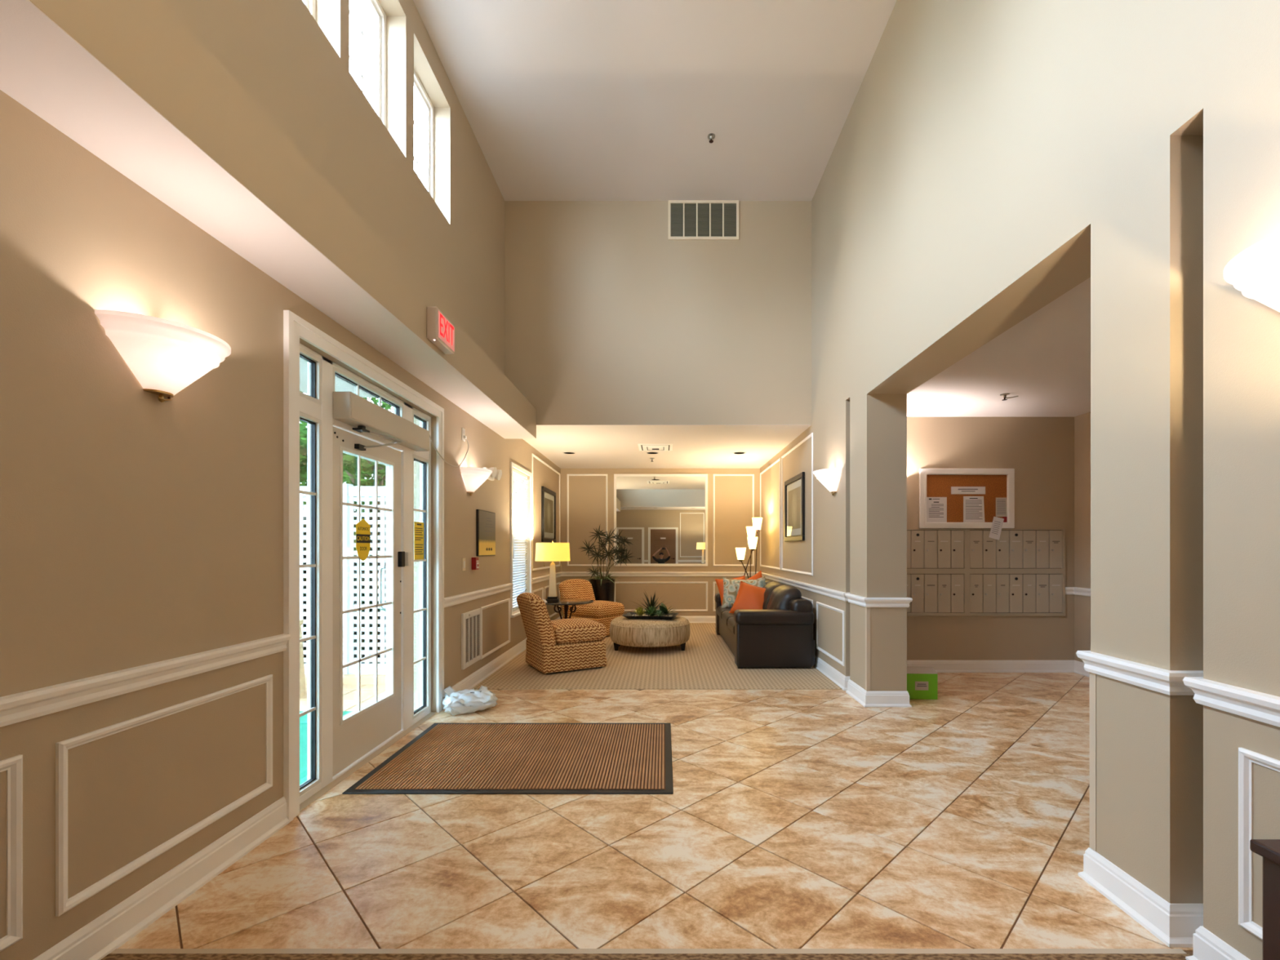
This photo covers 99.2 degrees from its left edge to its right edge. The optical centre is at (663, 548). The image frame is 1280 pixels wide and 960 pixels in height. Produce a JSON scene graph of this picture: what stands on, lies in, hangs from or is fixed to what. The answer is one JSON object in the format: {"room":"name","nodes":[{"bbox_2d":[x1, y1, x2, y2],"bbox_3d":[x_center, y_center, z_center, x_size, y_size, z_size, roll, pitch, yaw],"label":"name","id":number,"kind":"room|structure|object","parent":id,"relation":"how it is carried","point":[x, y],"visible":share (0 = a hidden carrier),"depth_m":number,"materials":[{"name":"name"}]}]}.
{"room":"apartment building lobby","nodes":[
{"label":"apartment building lobby","id":0,"kind":"room"},
{"bbox_2d":[0,0,536,438],"bbox_3d":[-1.725,-1.502,3.688,0.380,0.353,5.717,0,0,0],"label":"soffit","id":1,"kind":"structure","parent":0,"point":[126,81],"depth_m":1.97,"materials":[{"name":"beige paint"}]},
{"bbox_2d":[426,306,454,354],"bbox_3d":[-1.499,-1.462,3.665,0.072,0.211,0.300,0,0,0],"label":"exit sign","id":2,"kind":"object","parent":1,"relation":"attached to","point":[440,330],"visible":1,"depth_m":3.59,"materials":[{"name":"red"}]},
{"bbox_2d":[0,0,560,959],"bbox_3d":[-2.015,-1.449,4.680,0.200,5.778,11.120,0,0,0],"label":"wall","id":3,"kind":"structure","parent":0,"point":[137,529],"depth_m":2.15,"materials":[{"name":"beige paint"}]},
{"bbox_2d":[0,754,22,951],"bbox_3d":[-1.907,0.885,1.158,0.016,0.546,0.916,0,0,0],"label":"trim","id":4,"kind":"structure","parent":3,"relation":"attached to","point":[13,766],"depth_m":1.59,"materials":[{"name":"white paint"}]},
{"bbox_2d":[0,633,290,727],"bbox_3d":[-1.897,0.470,1.005,0.035,0.084,3.470,0,0,0],"label":"trim","id":5,"kind":"structure","parent":3,"relation":"attached to","point":[33,704],"depth_m":1.91,"materials":[{"name":"white paint"}]},
{"bbox_2d":[32,796,289,959],"bbox_3d":[-1.900,1.313,1.005,0.030,0.133,3.470,0,0,0],"label":"baseboard","id":6,"kind":"structure","parent":3,"relation":"attached to","point":[106,933],"depth_m":2.07,"materials":[{"name":"white paint"}]},
{"bbox_2d":[94,309,231,402],"bbox_3d":[-1.804,-0.678,2.050,0.221,0.252,0.444,0,0,0],"label":"wall sconce","id":7,"kind":"object","parent":3,"relation":"attached to","point":[166,357],"visible":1,"depth_m":1.96,"materials":[{"name":"white glass"}]},
{"bbox_2d":[55,674,272,916],"bbox_3d":[-1.907,0.885,2.180,0.016,0.546,0.937,0,0,0],"label":"trim","id":8,"kind":"structure","parent":3,"relation":"attached to","point":[63,904],"depth_m":1.90,"materials":[{"name":"white paint"}]},
{"bbox_2d":[302,0,315,20],"bbox_3d":[-2.085,-3.430,2.854,0.050,1.051,0.729,0,0,0],"label":"window","id":9,"kind":"structure","parent":3,"relation":"in","point":[310,4],"depth_m":3.19,"materials":[{"name":"glass"}]},
{"bbox_2d":[283,310,444,822],"bbox_3d":[-1.996,0.094,3.705,0.218,2.592,1.934,0,0,0],"label":"door","id":10,"kind":"structure","parent":3,"relation":"in","point":[357,657],"depth_m":3.39,"materials":[{"name":"white paint"}]},
{"bbox_2d":[355,518,370,560],"bbox_3d":[-1.975,-0.060,3.575,0.002,0.280,0.170,0,0,0],"label":"decal","id":11,"kind":"object","parent":10,"relation":"attached to","point":[362,527],"visible":1,"depth_m":3.57,"materials":[{"name":"yellow"}]},
{"bbox_2d":[333,391,469,466],"bbox_3d":[-1.883,-0.852,4.230,0.183,0.424,2.026,0,0,0],"label":"operator","id":12,"kind":"object","parent":10,"relation":"attached to","point":[349,408],"visible":1,"depth_m":3.54,"materials":[{"name":"beige"}]},
{"bbox_2d":[413,521,423,559],"bbox_3d":[-1.979,-0.062,4.400,0.001,0.305,0.170,0,0,0],"label":"notice","id":13,"kind":"object","parent":10,"relation":"attached to","point":[418,526],"visible":1,"depth_m":4.38,"materials":[{"name":"yellow"}]},
{"bbox_2d":[349,0,386,127],"bbox_3d":[-2.085,-3.430,3.675,0.050,1.051,0.728,0,0,0],"label":"window","id":14,"kind":"structure","parent":3,"relation":"in","point":[380,56],"depth_m":3.97,"materials":[{"name":"white paint"}]},
{"bbox_2d":[413,69,434,199],"bbox_3d":[-2.085,-3.430,4.521,0.050,1.051,0.709,0,0,0],"label":"window","id":15,"kind":"structure","parent":3,"relation":"in","point":[429,142],"depth_m":4.81,"materials":[{"name":"white paint"}]},
{"bbox_2d":[461,608,480,669],"bbox_3d":[-1.901,0.880,5.390,0.029,0.530,0.500,0,0,0],"label":"air vent","id":16,"kind":"object","parent":3,"relation":"in","point":[470,620],"visible":1,"depth_m":5.37,"materials":[{"name":"white plastic"}]},
{"bbox_2d":[471,557,479,569],"bbox_3d":[-1.889,0.148,5.455,0.052,0.124,0.084,0,0,0],"label":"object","id":17,"kind":"object","parent":3,"relation":"attached to","point":[475,564],"visible":1,"depth_m":5.41,"materials":[{"name":"red plastic"}]},
{"bbox_2d":[460,466,492,495],"bbox_3d":[-1.804,-0.644,5.330,0.221,0.252,0.444,0,0,0],"label":"wall sconce","id":18,"kind":"object","parent":3,"relation":"attached to","point":[473,477],"visible":1,"depth_m":5.22,"materials":[{"name":"beige"}]},
{"bbox_2d":[444,582,512,607],"bbox_3d":[-1.897,0.470,5.725,0.035,0.084,2.110,0,0,0],"label":"trim","id":19,"kind":"structure","parent":3,"relation":"attached to","point":[460,598],"depth_m":5.46,"materials":[{"name":"white paint"}]},
{"bbox_2d":[475,509,495,555],"bbox_3d":[-1.901,-0.163,5.830,0.027,0.480,0.560,0,0,0],"label":"wall plaque","id":20,"kind":"object","parent":3,"relation":"attached to","point":[485,520],"visible":1,"depth_m":5.76,"materials":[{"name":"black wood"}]},
{"bbox_2d":[482,466,502,480],"bbox_3d":[-1.848,-0.808,5.867,0.134,0.116,0.303,0,0,0],"label":"emergency light","id":21,"kind":"object","parent":3,"relation":"attached to","point":[496,473],"visible":0.79,"depth_m":5.83,"materials":[{"name":"white plastic"}]},
{"bbox_2d":[480,598,510,659],"bbox_3d":[-1.907,0.885,6.213,0.016,0.546,1.058,0,0,0],"label":"trim","id":22,"kind":"structure","parent":3,"relation":"attached to","point":[492,651],"depth_m":6.10,"materials":[{"name":"white paint"}]},
{"bbox_2d":[510,462,532,617],"bbox_3d":[-1.985,-0.113,7.308,0.240,1.944,1.075,0,0,0],"label":"window","id":23,"kind":"structure","parent":3,"relation":"in","point":[513,614],"depth_m":6.92,"materials":[{"name":"white paint"}]},
{"bbox_2d":[512,468,527,611],"bbox_3d":[-1.961,-0.112,7.308,0.058,1.852,0.880,0,0,0],"label":"window blind","id":24,"kind":"object","parent":23,"relation":"attached to","point":[519,485],"visible":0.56,"depth_m":7.36,"materials":[{"name":"white plastic"}]},
{"bbox_2d":[532,453,559,570],"bbox_3d":[-1.907,-0.531,8.945,0.016,1.707,2.090,0,0,0],"label":"trim","id":25,"kind":"structure","parent":3,"relation":"attached to","point":[533,455],"depth_m":8.40,"materials":[{"name":"white paint"}]},
{"bbox_2d":[541,485,555,542],"bbox_3d":[-1.897,-0.542,9.000,0.033,0.875,1.000,0,0,0],"label":"framed picture","id":26,"kind":"object","parent":3,"relation":"attached to","point":[548,500],"visible":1,"depth_m":8.94,"materials":[{"name":"black wood"}]},
{"bbox_2d":[544,497,553,533],"bbox_3d":[-1.902,-0.542,9.000,0.002,0.565,0.690,0,0,0],"label":"print","id":27,"kind":"object","parent":26,"relation":"attached to","point":[548,501],"depth_m":9.01},
{"bbox_2d":[544,582,559,617],"bbox_3d":[-1.907,0.885,9.350,0.016,0.546,1.260,0,0,0],"label":"trim","id":28,"kind":"structure","parent":3,"relation":"attached to","point":[558,583],"depth_m":9.32,"materials":[{"name":"white paint"}]},
{"bbox_2d":[532,571,849,601],"bbox_3d":[0.033,0.470,7.686,3.895,0.084,4.809,0,0,0],"label":"trim","id":29,"kind":"structure","parent":3,"relation":"attached to","point":[840,595],"depth_m":10.05,"materials":[{"name":"white paint"}]},
{"bbox_2d":[101,953,1193,959],"bbox_3d":[0.022,1.408,0.549,3.915,0.064,2.598,0,0,0],"label":"floor","id":30,"kind":"structure","parent":0,"point":[110,956],"depth_m":1.84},
{"bbox_2d":[1249,839,1279,959],"bbox_3d":[1.454,0.980,0.630,0.583,0.800,0.920,0,0,0],"label":"base cabinet","id":31,"kind":"object","parent":30,"relation":"on","point":[1269,849],"visible":1,"depth_m":1.06,"materials":[{"name":"brown wood"}]},
{"bbox_2d":[110,948,1186,953],"bbox_3d":[-0.068,1.403,1.860,3.695,0.053,0.024,0,0,0],"label":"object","id":32,"kind":"structure","parent":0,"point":[117,950],"depth_m":1.86,"materials":[{"name":"beige"}]},
{"bbox_2d":[413,0,897,200],"bbox_3d":[-0.068,-4.263,3.688,3.735,0.150,6.017,0,0,0],"label":"ceiling","id":33,"kind":"structure","parent":0,"point":[561,100],"depth_m":4.95,"materials":[{"name":"white paint"}]},
{"bbox_2d":[706,133,715,142],"bbox_3d":[0.482,-4.160,5.520,0.080,0.056,0.080,0,0,0],"label":"sprinkler head","id":34,"kind":"object","parent":33,"relation":"attached to","point":[711,136],"visible":1,"depth_m":5.51},
{"bbox_2d":[118,672,1193,953],"bbox_3d":[1.258,1.410,3.580,6.725,0.060,5.060,0,0,0],"label":"floor","id":35,"kind":"structure","parent":0,"point":[792,819],"depth_m":2.50,"materials":[{"name":"brown tile"}]},
{"bbox_2d":[441,685,497,715],"bbox_3d":[-1.661,1.284,4.662,0.447,0.207,0.338,0,0,-28],"label":"bag","id":36,"kind":"object","parent":35,"relation":"on","point":[464,701],"visible":1,"depth_m":4.56,"materials":[{"name":"white"}]},
{"bbox_2d":[342,723,673,794],"bbox_3d":[-0.878,1.373,3.672,1.864,0.013,1.234,0,0,0],"label":"entrance mat","id":37,"kind":"object","parent":35,"relation":"on","point":[444,758],"visible":1,"depth_m":3.51,"materials":[{"name":"brown carpet"}]},
{"bbox_2d":[906,666,937,699],"bbox_3d":[2.356,1.240,5.088,0.310,0.279,0.223,0,0,2],"label":"carton","id":38,"kind":"object","parent":35,"relation":"on","point":[922,682],"visible":0.69,"depth_m":4.98,"materials":[{"name":"green"}]},
{"bbox_2d":[845,660,1089,706],"bbox_3d":[3.175,1.313,3.645,2.850,0.133,4.890,0,0,0],"label":"baseboard","id":39,"kind":"structure","parent":35,"relation":"on","point":[867,699],"depth_m":6.07,"materials":[{"name":"white paint"}]},
{"bbox_2d":[471,622,842,689],"bbox_3d":[-0.052,1.407,7.723,3.765,0.066,4.774,0,0,0],"label":"floor","id":40,"kind":"structure","parent":0,"point":[707,662],"depth_m":5.93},
{"bbox_2d":[516,592,606,674],"bbox_3d":[-1.193,0.933,6.335,0.900,0.869,0.690,0,0,-31],"label":"slipper chair","id":41,"kind":"object","parent":40,"relation":"on","point":[573,644],"visible":1,"depth_m":6.07,"materials":[{"name":"fabric"}]},
{"bbox_2d":[551,617,606,644],"bbox_3d":[-1.073,0.947,6.406,0.620,0.235,0.660,0,0,-30],"label":"seat cushion","id":42,"kind":"object","parent":41,"relation":"on","point":[573,630],"depth_m":6.15,"materials":[{"name":"fabric"}]},
{"bbox_2d":[545,598,593,618],"bbox_3d":[-1.360,1.049,7.560,0.770,0.650,0.770,0,0,0],"label":"side table","id":43,"kind":"object","parent":40,"relation":"on","point":[566,602],"visible":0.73,"depth_m":7.50,"materials":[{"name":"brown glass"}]},
{"bbox_2d":[535,540,569,601],"bbox_3d":[-1.535,0.301,7.520,0.476,0.845,0.476,0,0,-6],"label":"table lamp","id":44,"kind":"object","parent":43,"relation":"on","point":[552,552],"visible":1,"depth_m":7.36,"materials":[{"name":"yellow fabric"}]},
{"bbox_2d":[559,578,624,636],"bbox_3d":[-1.160,0.933,8.750,0.900,0.869,0.690,0,0,37],"label":"slipper chair","id":45,"kind":"object","parent":40,"relation":"on","point":[603,612],"visible":0.62,"depth_m":8.58,"materials":[{"name":"fabric"}]},
{"bbox_2d":[571,600,624,617],"bbox_3d":[-1.048,0.947,8.666,0.620,0.235,0.660,0,0,37],"label":"seat cushion","id":46,"kind":"object","parent":45,"relation":"on","point":[597,609],"depth_m":8.44,"materials":[{"name":"fabric"}]},
{"bbox_2d":[580,525,630,601],"bbox_3d":[-1.104,0.468,9.491,0.991,1.812,0.932,0,0,31],"label":"potted plant","id":47,"kind":"object","parent":40,"relation":"on","point":[603,587],"visible":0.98,"depth_m":9.42,"materials":[{"name":"green plant"}]},
{"bbox_2d":[609,615,689,650],"bbox_3d":[-0.190,1.157,7.520,1.112,0.434,1.112,0,0,0],"label":"round ottoman","id":48,"kind":"object","parent":40,"relation":"on","point":[641,633],"visible":0.8,"depth_m":7.07,"materials":[{"name":"beige fabric"}]},
{"bbox_2d":[622,612,678,619],"bbox_3d":[-0.170,0.916,7.420,0.720,0.044,0.440,0,0,8],"label":"serving tray","id":49,"kind":"object","parent":48,"relation":"on","point":[629,615],"visible":0.83,"depth_m":7.27,"materials":[{"name":"black"}]},
{"bbox_2d":[634,606,645,615],"bbox_3d":[-0.324,0.849,7.421,0.192,0.123,0.201,0,0,-37],"label":"rosette","id":50,"kind":"object","parent":49,"relation":"on","point":[639,611],"visible":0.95,"depth_m":7.38,"materials":[{"name":"green plant"}]},
{"bbox_2d":[632,591,669,609],"bbox_3d":[-0.182,0.715,7.389,0.454,0.329,0.540,0,0,33],"label":"spiky plant","id":51,"kind":"object","parent":49,"relation":"on","point":[652,601],"visible":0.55,"depth_m":7.37,"materials":[{"name":"green plant"}]},
{"bbox_2d":[644,605,659,616],"bbox_3d":[-0.165,0.836,7.329,0.235,0.148,0.244,0,0,-36],"label":"rosette","id":52,"kind":"object","parent":49,"relation":"on","point":[651,610],"visible":0.99,"depth_m":7.28,"materials":[{"name":"green plant"}]},
{"bbox_2d":[657,603,675,614],"bbox_3d":[0.053,0.820,7.374,0.264,0.160,0.362,0,0,0],"label":"plant","id":53,"kind":"object","parent":49,"relation":"on","point":[662,606],"visible":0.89,"depth_m":7.36,"materials":[{"name":"green plant"}]},
{"bbox_2d":[735,517,762,577],"bbox_3d":[1.415,0.429,9.016,0.429,1.889,0.339,0,0,15],"label":"floor lamp","id":54,"kind":"object","parent":40,"relation":"on","point":[757,522],"visible":0.75,"depth_m":8.97,"materials":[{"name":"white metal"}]},
{"bbox_2d":[714,578,815,668],"bbox_3d":[1.278,0.914,7.495,0.915,0.919,2.655,0,0,0],"label":"leather sofa","id":55,"kind":"object","parent":40,"relation":"on","point":[780,634],"visible":0.9,"depth_m":6.20,"materials":[{"name":"black"}]},
{"bbox_2d":[716,605,731,620],"bbox_3d":[1.165,0.961,8.198,0.670,0.196,0.695,0,0,0],"label":"seat cushion","id":56,"kind":"object","parent":55,"relation":"on","point":[719,611],"depth_m":8.10,"materials":[{"name":"black leather"}]},
{"bbox_2d":[721,610,733,626],"bbox_3d":[1.165,0.961,7.495,0.670,0.196,0.695,0,0,0],"label":"seat cushion","id":57,"kind":"object","parent":55,"relation":"on","point":[726,615],"depth_m":7.43,"materials":[{"name":"black leather"}]},
{"bbox_2d":[715,575,745,604],"bbox_3d":[1.080,0.680,8.400,0.542,0.524,0.225,0,0,-19],"label":"throw pillow","id":58,"kind":"object","parent":55,"relation":"on","point":[719,582],"visible":0.24,"depth_m":8.37,"materials":[{"name":"orange fabric"}]},
{"bbox_2d":[727,617,734,635],"bbox_3d":[1.165,0.961,6.792,0.670,0.196,0.695,0,0,0],"label":"seat cushion","id":59,"kind":"object","parent":55,"relation":"on","point":[731,623],"depth_m":6.79,"materials":[{"name":"black leather"}]},
{"bbox_2d":[720,577,753,608],"bbox_3d":[1.129,0.680,8.180,0.533,0.499,0.239,0,0,6],"label":"throw pillow","id":60,"kind":"object","parent":55,"relation":"on","point":[730,593],"visible":0.55,"depth_m":8.14,"materials":[{"name":"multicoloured fabric"}]},
{"bbox_2d":[728,581,765,613],"bbox_3d":[1.210,0.715,7.420,0.587,0.528,0.282,0,0,24],"label":"throw pillow","id":61,"kind":"object","parent":55,"relation":"on","point":[749,597],"visible":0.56,"depth_m":7.39,"materials":[{"name":"orange fabric"}]},
{"bbox_2d":[733,576,765,593],"bbox_3d":[1.270,0.660,7.850,0.548,0.524,0.226,0,0,18],"label":"throw pillow","id":62,"kind":"object","parent":55,"relation":"on","point":[760,582],"visible":0.27,"depth_m":7.85,"materials":[{"name":"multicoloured fabric"}]},
{"bbox_2d":[746,570,762,579],"bbox_3d":[1.360,0.620,8.280,0.587,0.580,0.214,0,0,29],"label":"throw pillow","id":63,"kind":"object","parent":55,"relation":"on","point":[758,575],"visible":0.16,"depth_m":8.27,"materials":[{"name":"orange fabric"}]},
{"bbox_2d":[762,581,783,609],"bbox_3d":[1.480,0.700,7.495,0.358,0.490,0.691,0,0,0],"label":"cushion","id":64,"kind":"object","parent":55,"relation":"on","point":[769,587],"depth_m":7.27,"materials":[{"name":"black leather"}]},
{"bbox_2d":[766,584,801,609],"bbox_3d":[1.480,0.700,6.792,0.358,0.490,0.691,0,0,0],"label":"cushion","id":65,"kind":"object","parent":55,"relation":"on","point":[780,597],"depth_m":6.53,"materials":[{"name":"black leather"}]},
{"bbox_2d":[504,200,811,424],"bbox_3d":[-0.068,-2.840,6.622,3.695,2.696,0.150,0,0,0],"label":"wall","id":66,"kind":"structure","parent":0,"point":[609,319],"depth_m":6.55,"materials":[{"name":"beige paint"}]},
{"bbox_2d":[667,200,738,239],"bbox_3d":[0.478,-3.951,6.537,0.850,0.466,0.020,0,0,0],"label":"air vent","id":67,"kind":"object","parent":66,"relation":"in","point":[687,220],"visible":1,"depth_m":6.54,"materials":[{"name":"beige"}]},
{"bbox_2d":[560,468,759,616],"bbox_3d":[-0.068,-0.075,10.165,3.695,3.030,0.150,0,0,0],"label":"wall","id":68,"kind":"structure","parent":0,"point":[587,494],"depth_m":10.09,"materials":[{"name":"beige paint"}]},
{"bbox_2d":[567,474,607,565],"bbox_3d":[-1.417,-0.531,10.082,0.753,1.707,0.016,0,0,0],"label":"trim","id":69,"kind":"structure","parent":68,"relation":"attached to","point":[568,475],"depth_m":10.08,"materials":[{"name":"white paint"}]},
{"bbox_2d":[613,474,707,566],"bbox_3d":[-0.053,-0.531,10.080,1.739,1.707,0.020,0,0,0],"label":"wall mirror","id":70,"kind":"object","parent":68,"relation":"attached to","point":[663,518],"visible":0.94,"depth_m":10.08,"materials":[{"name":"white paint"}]},
{"bbox_2d":[613,582,707,611],"bbox_3d":[-0.053,0.885,10.082,1.739,0.546,0.016,0,0,0],"label":"trim","id":71,"kind":"structure","parent":68,"relation":"attached to","point":[706,583],"depth_m":10.08,"materials":[{"name":"white paint"}]},
{"bbox_2d":[713,582,716,611],"bbox_3d":[1.297,0.885,10.082,0.762,0.546,0.016,0,0,0],"label":"trim","id":72,"kind":"structure","parent":68,"relation":"attached to","point":[714,583],"depth_m":10.07,"materials":[{"name":"white paint"}]},
{"bbox_2d":[713,474,754,565],"bbox_3d":[1.297,-0.531,10.082,0.762,1.707,0.016,0,0,0],"label":"trim","id":73,"kind":"structure","parent":68,"relation":"attached to","point":[714,475],"depth_m":10.08,"materials":[{"name":"white paint"}]},
{"bbox_2d":[522,424,811,468],"bbox_3d":[-0.068,-1.540,8.319,3.695,0.100,3.543,0,0,0],"label":"ceiling","id":74,"kind":"structure","parent":0,"point":[595,446],"depth_m":7.77,"materials":[{"name":"white paint"}]},
{"bbox_2d":[637,444,672,450],"bbox_3d":[-0.120,-1.476,8.000,0.500,0.028,0.550,0,0,0],"label":"ceiling vent","id":75,"kind":"object","parent":74,"relation":"in","point":[642,446],"visible":1,"depth_m":7.91,"materials":[{"name":"metal"}]},
{"bbox_2d":[906,417,1074,660],"bbox_3d":[3.440,-0.075,6.165,2.620,3.030,0.150,0,0,0],"label":"wall","id":76,"kind":"structure","parent":0,"point":[1040,451],"depth_m":6.09,"materials":[{"name":"beige paint"}]},
{"bbox_2d":[919,468,1014,528],"bbox_3d":[3.385,-0.562,6.072,1.057,0.668,0.035,0,0,0],"label":"notice board","id":77,"kind":"object","parent":76,"relation":"attached to","point":[933,482],"visible":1,"depth_m":6.08,"materials":[{"name":"white paint"}]},
{"bbox_2d":[926,497,946,522],"bbox_3d":[3.049,-0.433,6.077,0.228,0.288,0.001,0,0,0],"label":"paper notice","id":78,"kind":"object","parent":77,"relation":"attached to","point":[936,507],"visible":1,"depth_m":6.08,"materials":[{"name":"white"}]},
{"bbox_2d":[951,486,985,493],"bbox_3d":[3.403,-0.652,6.077,0.383,0.085,0.001,0,0,0],"label":"paper notice","id":79,"kind":"object","parent":77,"relation":"attached to","point":[954,490],"visible":1,"depth_m":6.08,"materials":[{"name":"white"}]},
{"bbox_2d":[963,496,984,522],"bbox_3d":[3.468,-0.442,6.077,0.239,0.289,0.001,0,0,0],"label":"paper notice","id":80,"kind":"object","parent":77,"relation":"attached to","point":[973,506],"visible":1,"depth_m":6.08,"materials":[{"name":"white"}]},
{"bbox_2d":[988,516,1004,540],"bbox_3d":[3.703,-0.227,6.051,0.170,0.264,0.001,0,0,0],"label":"paper notice","id":81,"kind":"object","parent":77,"relation":"attached to","point":[997,525],"visible":1,"depth_m":6.05,"materials":[{"name":"white"}]},
{"bbox_2d":[995,497,1006,516],"bbox_3d":[3.773,-0.465,6.077,0.126,0.215,0.001,0,0,0],"label":"paper notice","id":82,"kind":"object","parent":77,"relation":"attached to","point":[1001,502],"visible":1,"depth_m":6.08,"materials":[{"name":"beige"}]},
{"bbox_2d":[906,528,1065,616],"bbox_3d":[3.389,0.266,6.073,2.178,0.966,0.034,0,0,0],"label":"mailbox","id":83,"kind":"object","parent":76,"relation":"attached to","point":[951,572],"visible":0.82,"depth_m":6.06,"materials":[{"name":"beige"}]},
{"bbox_2d":[906,277,1090,417],"bbox_3d":[3.365,-1.534,3.645,2.470,0.113,4.890,0,0,0],"label":"ceiling","id":84,"kind":"structure","parent":0,"point":[1043,360],"depth_m":4.58,"materials":[{"name":"white paint"}]},
{"bbox_2d":[1000,393,1017,400],"bbox_3d":[3.311,-1.449,5.200,0.182,0.056,0.080,0,0,0],"label":"sprinkler head","id":85,"kind":"object","parent":84,"relation":"attached to","point":[1004,395],"visible":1,"depth_m":5.19},
{"bbox_2d":[760,0,1279,959],"bbox_3d":[1.955,-1.449,4.680,0.350,5.778,11.120,0,0,0],"label":"wall","id":86,"kind":"structure","parent":0,"point":[989,160],"depth_m":2.17,"materials":[{"name":"beige paint"}]},
{"bbox_2d":[444,616,849,693],"bbox_3d":[0.033,1.313,7.380,3.895,0.133,5.420,0,0,0],"label":"baseboard","id":87,"kind":"structure","parent":86,"relation":"attached to","point":[476,677],"depth_m":5.94,"materials":[{"name":"white paint"}]},
{"bbox_2d":[760,457,780,569],"bbox_3d":[1.772,-0.531,9.125,0.016,1.707,1.710,0,0,0],"label":"trim","id":88,"kind":"structure","parent":86,"relation":"attached to","point":[778,460],"depth_m":8.76,"materials":[{"name":"white paint"}]},
{"bbox_2d":[784,471,804,541],"bbox_3d":[1.762,-0.537,7.360,0.033,0.865,1.020,0,0,0],"label":"framed picture","id":89,"kind":"object","parent":86,"relation":"attached to","point":[794,493],"visible":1,"depth_m":7.29,"materials":[{"name":"black wood"}]},
{"bbox_2d":[788,485,800,529],"bbox_3d":[1.767,-0.537,7.360,0.002,0.555,0.710,0,0,0],"label":"print","id":90,"kind":"object","parent":89,"relation":"attached to","point":[794,492],"depth_m":7.33},
{"bbox_2d":[781,432,813,575],"bbox_3d":[1.772,-0.531,7.325,0.016,1.707,1.690,0,0,0],"label":"trim","id":91,"kind":"structure","parent":86,"relation":"attached to","point":[811,433],"depth_m":6.95,"materials":[{"name":"white paint"}]},
{"bbox_2d":[813,467,841,495],"bbox_3d":[1.669,-0.679,5.645,0.221,0.252,0.444,0,0,0],"label":"wall sconce","id":92,"kind":"object","parent":86,"relation":"attached to","point":[829,478],"visible":1,"depth_m":5.53,"materials":[{"name":"beige"}]},
{"bbox_2d":[816,601,844,666],"bbox_3d":[1.772,0.885,5.830,0.016,0.546,0.940,0,0,0],"label":"trim","id":93,"kind":"structure","parent":86,"relation":"attached to","point":[824,651],"depth_m":5.73,"materials":[{"name":"white paint"}]},
{"bbox_2d":[865,607,870,690],"bbox_3d":[1.794,0.879,4.779,0.033,0.731,0.033,0,0,0],"label":"trim","id":94,"kind":"structure","parent":86,"relation":"attached to","point":[867,609],"depth_m":4.76,"materials":[{"name":"beige"}]},
{"bbox_2d":[844,593,912,607],"bbox_3d":[1.955,0.470,5.410,0.420,0.084,1.360,0,0,0],"label":"trim","id":95,"kind":"structure","parent":86,"relation":"attached to","point":[864,602],"depth_m":4.75,"materials":[{"name":"white paint"}]},
{"bbox_2d":[1089,672,1096,851],"bbox_3d":[1.794,0.879,2.253,0.033,0.731,0.033,0,0,0],"label":"trim","id":96,"kind":"structure","parent":86,"relation":"attached to","point":[1092,676],"depth_m":2.25,"materials":[{"name":"beige"}]},
{"bbox_2d":[1075,650,1203,695],"bbox_3d":[1.955,0.470,1.751,0.420,0.084,1.102,0,0,0],"label":"trim","id":97,"kind":"structure","parent":86,"relation":"attached to","point":[1170,682],"depth_m":2.01,"materials":[{"name":"white paint"}]},
{"bbox_2d":[1078,847,1203,947],"bbox_3d":[1.955,1.313,1.748,0.410,0.133,1.097,0,0,0],"label":"baseboard","id":98,"kind":"structure","parent":86,"relation":"attached to","point":[1175,925],"depth_m":2.00,"materials":[{"name":"white paint"}]},
{"bbox_2d":[1185,925,1249,959],"bbox_3d":[1.691,1.313,0.391,1.120,0.133,2.998,0,0,25],"label":"baseboard","id":99,"kind":"structure","parent":86,"relation":"attached to","point":[1206,945],"depth_m":1.76,"materials":[{"name":"white paint"}]},
{"bbox_2d":[1182,676,1279,727],"bbox_3d":[1.271,0.470,0.591,1.224,0.084,2.746,0,0,5],"label":"trim","id":100,"kind":"structure","parent":86,"relation":"attached to","point":[1246,703],"depth_m":1.67,"materials":[{"name":"white paint"}]},
{"bbox_2d":[1223,231,1279,312],"bbox_3d":[1.669,-0.678,1.420,0.221,0.252,0.444,0,0,0],"label":"wall sconce","id":101,"kind":"object","parent":86,"relation":"attached to","point":[1255,272],"visible":1,"depth_m":1.47,"materials":[{"name":"beige"}]},
{"bbox_2d":[1238,747,1279,940],"bbox_3d":[1.772,0.885,1.137,0.016,0.546,1.075,0,0,0],"label":"trim","id":102,"kind":"structure","parent":86,"relation":"attached to","point":[1246,757],"depth_m":1.65,"materials":[{"name":"white paint"}]},
{"bbox_2d":[1074,411,1090,662],"bbox_3d":[4.675,-0.075,3.645,0.150,3.030,4.890,0,0,0],"label":"wall","id":103,"kind":"structure","parent":0,"point":[1082,422],"depth_m":5.99,"materials":[{"name":"beige paint"}]},
{"bbox_2d":[1065,586,1090,596],"bbox_3d":[4.537,0.470,3.645,0.125,0.084,4.890,0,0,0],"label":"trim","id":104,"kind":"structure","parent":103,"relation":"attached to","point":[1068,590],"depth_m":6.01,"materials":[{"name":"white paint"}]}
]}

